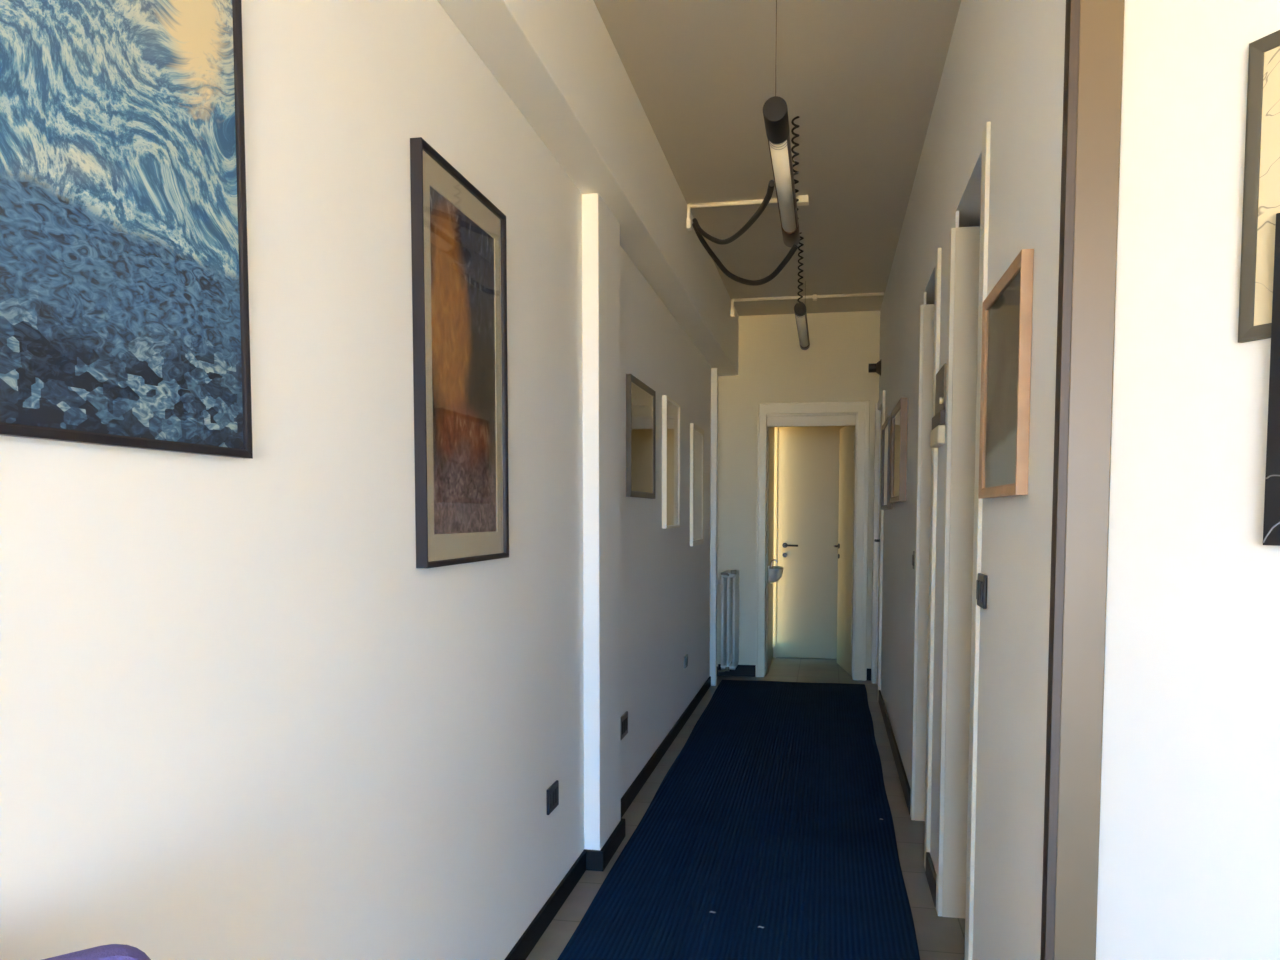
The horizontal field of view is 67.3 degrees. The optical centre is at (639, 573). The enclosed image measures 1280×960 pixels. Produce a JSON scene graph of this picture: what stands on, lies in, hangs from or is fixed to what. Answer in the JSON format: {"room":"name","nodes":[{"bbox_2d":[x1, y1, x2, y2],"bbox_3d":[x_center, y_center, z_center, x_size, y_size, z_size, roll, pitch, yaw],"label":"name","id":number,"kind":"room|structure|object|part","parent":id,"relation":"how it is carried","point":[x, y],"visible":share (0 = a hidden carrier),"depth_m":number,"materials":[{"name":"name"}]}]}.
{"room":"hallway","nodes":[
{"label":"hallway","id":0,"kind":"room"},
{"bbox_2d":[0,0,711,959],"bbox_3d":[-0.746,-0.197,1.077,0.120,2.920,14.090,1,4,11],"label":"wall","id":1,"kind":"structure","parent":0,"point":[240,717],"depth_m":1.75,"materials":[{"name":"white paint"}]},
{"bbox_2d":[0,0,252,458],"bbox_3d":[-0.688,-0.508,1.001,0.015,0.720,0.921,1,4,11],"label":"framed painting","id":2,"kind":"object","parent":1,"relation":"attached to","point":[124,286],"visible":1,"depth_m":1.21},
{"bbox_2d":[410,137,508,567],"bbox_3d":[-0.423,-0.486,2.336,0.027,0.915,0.549,1,4,11],"label":"framed print","id":3,"kind":"object","parent":1,"relation":"attached to","point":[458,235],"visible":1,"depth_m":2.29,"materials":[{"name":"paper"}]},
{"bbox_2d":[546,780,558,814],"bbox_3d":[-0.286,0.735,3.160,0.011,0.084,0.118,1,4,11],"label":"power socket","id":4,"kind":"object","parent":1,"relation":"attached to","point":[552,793],"visible":1,"depth_m":3.14,"materials":[{"name":"black plastic"}]},
{"bbox_2d":[582,193,620,849],"bbox_3d":[-0.144,-0.151,3.708,0.062,2.500,0.370,1,4,11],"label":"pilaster","id":5,"kind":"object","parent":1,"relation":"attached to","point":[600,227],"visible":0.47,"depth_m":3.58,"materials":[{"name":"white paint"}]},
{"bbox_2d":[504,666,717,959],"bbox_3d":[-0.649,1.224,1.147,0.078,0.075,13.850,1,4,11],"label":"baseboard","id":6,"kind":"structure","parent":1,"relation":"attached to","point":[591,860],"depth_m":3.59,"materials":[{"name":"black wood"}]},
{"bbox_2d":[621,711,627,739],"bbox_3d":[-0.071,0.673,4.266,0.011,0.100,0.150,1,4,11],"label":"power socket","id":7,"kind":"object","parent":1,"relation":"attached to","point":[624,718],"visible":0.92,"depth_m":4.25,"materials":[{"name":"black plastic"}]},
{"bbox_2d":[626,374,655,498],"bbox_3d":[0.009,-0.633,4.565,0.023,0.540,0.625,1,4,11],"label":"framed picture","id":8,"kind":"object","parent":1,"relation":"attached to","point":[640,398],"visible":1,"depth_m":4.50,"materials":[{"name":"beige glass"}]},
{"bbox_3d":[0.012,-0.633,4.564,0.002,0.495,0.580,1,4,11],"label":"glass","id":9,"kind":"part","parent":8,"relation":"part of","materials":[{"name":"glass"}]},
{"bbox_2d":[662,395,679,528],"bbox_3d":[0.179,-0.620,5.441,0.025,0.717,0.495,1,4,11],"label":"framed picture","id":10,"kind":"object","parent":1,"relation":"attached to","point":[670,408],"visible":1,"depth_m":5.38,"materials":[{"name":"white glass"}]},
{"bbox_3d":[0.183,-0.620,5.440,0.002,0.695,0.473,1,4,11],"label":"glass","id":11,"kind":"part","parent":10,"relation":"part of","materials":[{"name":"glass"}]},
{"bbox_2d":[684,654,687,667],"bbox_3d":[0.296,0.558,6.152,0.011,0.078,0.110,1,4,11],"label":"power socket","id":12,"kind":"object","parent":1,"relation":"attached to","point":[686,655],"visible":1,"depth_m":6.12,"materials":[{"name":"black plastic"}]},
{"bbox_2d":[690,423,703,545],"bbox_3d":[0.390,-0.598,6.542,0.021,0.800,0.560,1,4,11],"label":"framed picture","id":13,"kind":"object","parent":1,"relation":"attached to","point":[696,433],"visible":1,"depth_m":6.48,"materials":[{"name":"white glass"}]},
{"bbox_3d":[0.394,-0.598,6.541,0.002,0.746,0.506,1,4,11],"label":"glass","id":14,"kind":"part","parent":13,"relation":"part of","materials":[{"name":"clear glass"}]},
{"bbox_2d":[710,368,717,685],"bbox_3d":[0.569,-0.351,7.400,0.050,2.440,0.060,1,4,11],"label":"pipe","id":15,"kind":"object","parent":1,"relation":"attached to","point":[714,371],"visible":0.86,"depth_m":7.37,"materials":[{"name":"white metal"}]},
{"bbox_2d":[717,570,738,671],"bbox_3d":[0.683,0.358,7.649,0.191,0.802,0.380,1,4,11],"label":"radiator","id":16,"kind":"object","parent":1,"relation":"attached to","point":[729,581],"visible":0.98,"depth_m":7.54,"materials":[{"name":"white metal"}]},
{"bbox_2d":[526,657,964,959],"bbox_3d":[1.094,1.296,1.389,3.650,0.100,15.220,1,4,11],"label":"floor","id":17,"kind":"structure","parent":0,"point":[938,937],"depth_m":3.94,"materials":[{"name":"grey tile"}]},
{"bbox_2d":[42,944,150,959],"bbox_3d":[-0.799,0.816,1.048,0.440,0.900,0.472,-3,4,-37],"label":"chair","id":18,"kind":"object","parent":17,"relation":"on","point":[111,951],"visible":1,"depth_m":0.95,"materials":[{"name":"purple plastic"}]},
{"bbox_2d":[557,680,919,959],"bbox_3d":[0.564,1.059,4.294,1.114,0.011,6.700,1,4,11],"label":"carpet runner","id":19,"kind":"object","parent":17,"relation":"on","point":[770,810],"visible":1,"depth_m":3.78,"materials":[{"name":"blue carpet"}]},
{"bbox_2d":[766,427,774,674],"bbox_3d":[1.142,-0.656,8.433,0.033,2.920,1.100,1,4,11],"label":"wall","id":20,"kind":"structure","parent":0,"point":[771,430],"depth_m":8.26,"materials":[{"name":"paint"}]},
{"bbox_2d":[768,559,783,582],"bbox_3d":[1.160,-0.024,8.163,0.119,0.203,0.400,1,4,11],"label":"basin","id":21,"kind":"object","parent":20,"relation":"attached to","point":[775,573],"visible":1,"depth_m":8.03,"materials":[{"name":"white ceramic"}]},
{"bbox_3d":[1.161,0.010,8.165,0.118,0.135,0.400,1,4,11],"label":"bowl","id":22,"kind":"part","parent":21,"relation":"part of","materials":[{"name":"white ceramic"}]},
{"bbox_2d":[773,426,844,658],"bbox_3d":[1.577,-0.310,8.758,0.703,2.190,0.097,1,4,11],"label":"door","id":23,"kind":"structure","parent":20,"relation":"in","point":[806,512],"depth_m":8.78,"materials":[{"name":"white wood"}]},
{"bbox_3d":[1.583,-0.312,8.784,0.703,2.190,0.044,1,4,11],"label":"casing","id":24,"kind":"part","parent":23,"relation":"part of","materials":[{"name":"white wood"}]},
{"bbox_3d":[1.373,-0.262,8.783,0.144,0.048,0.062,1,4,11],"label":"handle","id":25,"kind":"part","parent":23,"relation":"part of","materials":[{"name":"black plastic"}]},
{"bbox_2d":[594,0,960,315],"bbox_3d":[1.094,-1.718,1.201,3.650,0.100,15.220,1,4,11],"label":"ceiling","id":26,"kind":"structure","parent":0,"point":[861,78],"depth_m":3.79,"materials":[{"name":"paint"}]},
{"bbox_2d":[437,0,738,375],"bbox_3d":[-0.607,-1.416,0.974,0.165,0.475,13.850,1,4,11],"label":"beam","id":27,"kind":"structure","parent":26,"relation":"attached to","point":[558,62],"depth_m":3.20,"materials":[{"name":"white paint"}]},
{"bbox_2d":[687,195,808,230],"bbox_3d":[0.540,-1.832,4.884,0.621,0.132,0.060,1,4,11],"label":"cable conduit","id":28,"kind":"object","parent":26,"relation":"attached to","point":[803,199],"visible":0.9,"depth_m":4.89,"materials":[{"name":"white plastic"}]},
{"bbox_2d":[693,180,774,244],"bbox_3d":[0.396,-1.588,4.146,0.079,0.376,1.632,0,4,-6],"label":"power cable","id":29,"kind":"object","parent":28,"relation":"hanging from","point":[771,184],"visible":0.99,"depth_m":3.98,"materials":[{"name":"black rubber"}]},
{"bbox_2d":[763,0,799,246],"bbox_3d":[0.497,-1.548,3.282,0.068,0.506,1.290,1,4,11],"label":"lamp","id":30,"kind":"object","parent":26,"relation":"hanging from","point":[775,111],"visible":1,"depth_m":3.06,"materials":[{"name":"black metal"}]},
{"bbox_2d":[692,223,797,285],"bbox_3d":[0.431,-1.499,4.369,0.065,0.509,1.128,-1,4,-18],"label":"power cable","id":31,"kind":"object","parent":30,"relation":"hanging from","point":[794,248],"visible":0.98,"depth_m":4.21,"materials":[{"name":"black rubber"}]},
{"bbox_2d":[769,139,795,231],"bbox_3d":[0.494,-1.329,3.281,0.060,0.060,0.920,1,4,11],"label":"diffuser","id":32,"kind":"object","parent":30,"relation":"attached to","point":[780,152],"depth_m":3.19,"materials":[{"name":"white plastic"}]},
{"bbox_3d":[0.624,-1.617,3.871,0.034,0.442,0.032,1,4,11],"label":"coiled cord","id":33,"kind":"part","parent":30,"relation":"part of","materials":[{"name":"black plastic"}]},
{"bbox_2d":[794,232,809,349],"bbox_3d":[1.023,-1.741,6.031,0.068,0.463,1.220,1,4,11],"label":"lamp","id":34,"kind":"object","parent":26,"relation":"hanging from","point":[800,307],"visible":0.97,"depth_m":5.61,"materials":[{"name":"black metal"}]},
{"bbox_3d":[0.912,-1.737,5.460,0.034,0.399,0.032,1,4,11],"label":"coiled cord","id":35,"kind":"part","parent":34,"relation":"part of","materials":[{"name":"black plastic"}]},
{"bbox_2d":[796,315,807,346],"bbox_3d":[1.020,-1.543,6.028,0.060,0.060,1.050,1,4,11],"label":"diffuser","id":36,"kind":"object","parent":34,"relation":"attached to","point":[801,321],"depth_m":5.96,"materials":[{"name":"white plastic"}]},
{"bbox_2d":[730,292,883,316],"bbox_3d":[1.211,-1.965,7.011,1.100,0.132,0.060,1,4,11],"label":"cable conduit","id":37,"kind":"object","parent":26,"relation":"attached to","point":[814,296],"visible":1,"depth_m":7.01,"materials":[{"name":"white plastic"}]},
{"bbox_2d":[717,311,879,679],"bbox_3d":[1.267,-0.616,7.788,1.270,2.920,0.120,1,4,11],"label":"wall","id":38,"kind":"structure","parent":0,"point":[773,366],"depth_m":7.71,"materials":[{"name":"beige paint"}]},
{"bbox_2d":[718,664,870,680],"bbox_3d":[1.260,0.798,7.810,1.253,0.095,0.014,1,4,11],"label":"baseboard","id":39,"kind":"structure","parent":38,"relation":"attached to","point":[741,670],"depth_m":7.88,"materials":[{"name":"black wood"}]},
{"bbox_2d":[755,400,869,680],"bbox_3d":[1.457,-0.287,8.121,0.879,2.223,0.864,1,4,11],"label":"door frame","id":40,"kind":"structure","parent":38,"relation":"in","point":[852,545],"depth_m":7.74,"materials":[{"name":"white wood"}]},
{"bbox_2d":[875,0,993,871],"bbox_3d":[1.379,-0.421,4.671,0.140,2.920,6.210,1,4,11],"label":"wall","id":41,"kind":"structure","parent":0,"point":[945,195],"depth_m":4.01,"materials":[{"name":"white paint"}]},
{"bbox_2d":[868,359,880,375],"bbox_3d":[1.786,-1.568,7.312,0.092,0.120,0.110,1,4,11],"label":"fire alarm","id":42,"kind":"object","parent":41,"relation":"attached to","point":[875,367],"visible":1,"depth_m":7.28,"materials":[{"name":"plastic"}]},
{"bbox_2d":[871,390,885,695],"bbox_3d":[1.785,-0.210,7.157,0.103,2.190,0.810,1,4,11],"label":"door","id":43,"kind":"structure","parent":41,"relation":"in","point":[881,402],"depth_m":7.44,"materials":[{"name":"beige paint"}]},
{"bbox_2d":[880,416,891,509],"bbox_3d":[1.590,-0.699,6.195,0.031,0.565,0.730,1,4,11],"label":"framed picture","id":44,"kind":"object","parent":41,"relation":"attached to","point":[886,427],"visible":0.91,"depth_m":6.19,"materials":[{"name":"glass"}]},
{"bbox_3d":[1.586,-0.699,6.195,0.002,0.520,0.685,1,4,11],"label":"glass","id":45,"kind":"part","parent":44,"relation":"part of","materials":[{"name":"glass"}]},
{"bbox_2d":[889,398,907,502],"bbox_3d":[1.390,-0.646,5.180,0.035,0.515,0.760,1,4,11],"label":"framed picture","id":46,"kind":"object","parent":41,"relation":"attached to","point":[899,415],"visible":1,"depth_m":5.02,"materials":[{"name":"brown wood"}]},
{"bbox_3d":[1.386,-0.646,5.181,0.002,0.467,0.712,1,4,11],"label":"glass","id":47,"kind":"part","parent":46,"relation":"part of","materials":[{"name":"glass"}]},
{"bbox_2d":[878,690,935,906],"bbox_3d":[1.205,1.023,4.279,0.013,0.085,5.180,1,4,11],"label":"baseboard","id":48,"kind":"structure","parent":41,"relation":"attached to","point":[930,870],"depth_m":4.65,"materials":[{"name":"stone"}]},
{"bbox_2d":[912,551,914,568],"bbox_3d":[1.218,-0.061,4.271,0.013,0.080,0.090,1,4,11],"label":"light switch","id":49,"kind":"object","parent":41,"relation":"attached to","point":[913,555],"visible":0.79,"depth_m":4.24,"materials":[{"name":"black plastic"}]},
{"bbox_2d":[910,248,941,870],"bbox_3d":[1.203,-0.047,3.822,0.154,2.278,0.697,1,4,11],"label":"door frame","id":50,"kind":"structure","parent":41,"relation":"in","point":[929,314],"depth_m":4.08,"materials":[{"name":"beige paint"}]},
{"bbox_3d":[1.194,-0.033,4.146,0.014,2.210,0.067,1,4,11],"label":"casing","id":51,"kind":"part","parent":50,"relation":"part of","materials":[{"name":"beige paint"}]},
{"bbox_3d":[1.075,-0.029,3.530,0.014,2.278,0.074,1,4,11],"label":"casing","id":52,"kind":"part","parent":50,"relation":"part of","materials":[{"name":"beige paint"}]},
{"bbox_2d":[930,363,945,447],"bbox_3d":[1.026,-0.571,3.296,0.032,0.260,0.261,1,4,11],"label":"phone","id":53,"kind":"object","parent":41,"relation":"attached to","point":[937,435],"visible":0.76,"depth_m":3.22,"materials":[{"name":"beige plastic"}]},
{"bbox_3d":[1.034,-0.626,3.291,0.016,0.150,0.260,1,4,11],"label":"panel","id":54,"kind":"part","parent":53,"relation":"part of","materials":[{"name":"white plastic"}]},
{"bbox_2d":[936,121,990,959],"bbox_3d":[1.004,0.006,2.797,0.154,2.300,0.738,1,4,11],"label":"door frame","id":55,"kind":"structure","parent":41,"relation":"in","point":[968,246],"depth_m":3.08,"materials":[{"name":"beige paint"}]},
{"bbox_3d":[0.999,0.017,3.143,0.014,2.235,0.062,1,4,11],"label":"casing","id":56,"kind":"part","parent":55,"relation":"part of","materials":[{"name":"beige paint"}]},
{"bbox_3d":[0.871,0.026,2.483,0.014,2.300,0.070,1,4,11],"label":"casing","id":57,"kind":"part","parent":55,"relation":"part of","materials":[{"name":"beige paint"}]},
{"bbox_2d":[976,573,986,608],"bbox_3d":[0.848,0.042,2.389,0.013,0.083,0.100,1,4,11],"label":"light switch","id":58,"kind":"object","parent":41,"relation":"attached to","point":[981,582],"visible":1,"depth_m":2.35,"materials":[{"name":"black plastic"}]},
{"bbox_2d":[978,249,1033,498],"bbox_3d":[0.792,-0.405,2.099,0.023,0.472,0.475,1,4,11],"label":"framed picture","id":59,"kind":"object","parent":41,"relation":"attached to","point":[1007,309],"visible":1,"depth_m":2.04,"materials":[{"name":"brown wood"}]},
{"bbox_2d":[985,271,1019,487],"bbox_3d":[0.794,-0.405,2.099,0.004,0.443,0.446,1,4,11],"label":"print","id":60,"kind":"object","parent":59,"relation":"attached to","point":[1002,304],"depth_m":2.09},
{"bbox_2d":[972,0,1065,959],"bbox_3d":[0.791,-0.257,2.026,0.005,2.920,0.813,1,4,11],"label":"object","id":61,"kind":"structure","parent":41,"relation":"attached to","point":[1028,53],"depth_m":1.95,"materials":[{"name":"white paint"}]},
{"bbox_2d":[1040,0,1079,959],"bbox_3d":[0.715,-0.232,1.630,0.015,2.920,0.035,1,4,11],"label":"trim strip","id":62,"kind":"object","parent":41,"relation":"attached to","point":[1072,18],"visible":1,"depth_m":1.62,"materials":[{"name":"grey metal"}]},
{"bbox_2d":[1054,0,1124,959],"bbox_3d":[0.757,-0.232,1.627,0.069,2.920,0.035,1,4,11],"label":"door frame","id":63,"kind":"structure","parent":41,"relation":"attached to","point":[1101,33],"depth_m":1.61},
{"bbox_2d":[1096,0,1279,959],"bbox_3d":[1.575,-0.130,-0.009,0.120,2.920,3.600,-2,4,-24],"label":"wall","id":64,"kind":"structure","parent":0,"point":[1189,865],"depth_m":1.48,"materials":[{"name":"white paint"}]},
{"bbox_2d":[1238,30,1279,342],"bbox_3d":[0.941,-0.537,1.231,0.009,0.421,0.340,-2,4,-24],"label":"framed picture","id":65,"kind":"object","parent":64,"relation":"attached to","point":[1261,190],"visible":1,"depth_m":1.36},
{"bbox_2d":[1254,46,1279,325],"bbox_3d":[0.944,-0.537,1.232,0.004,0.397,0.316,-2,4,-24],"label":"print","id":66,"kind":"object","parent":65,"relation":"attached to","point":[1269,178],"depth_m":1.36},
{"bbox_2d":[1262,213,1279,545],"bbox_3d":[0.958,-0.260,1.184,0.010,0.460,0.360,-2,4,-24],"label":"framed picture","id":67,"kind":"object","parent":64,"relation":"attached to","point":[1271,526],"visible":1,"depth_m":1.34,"materials":[{"name":"paint"}]}
]}

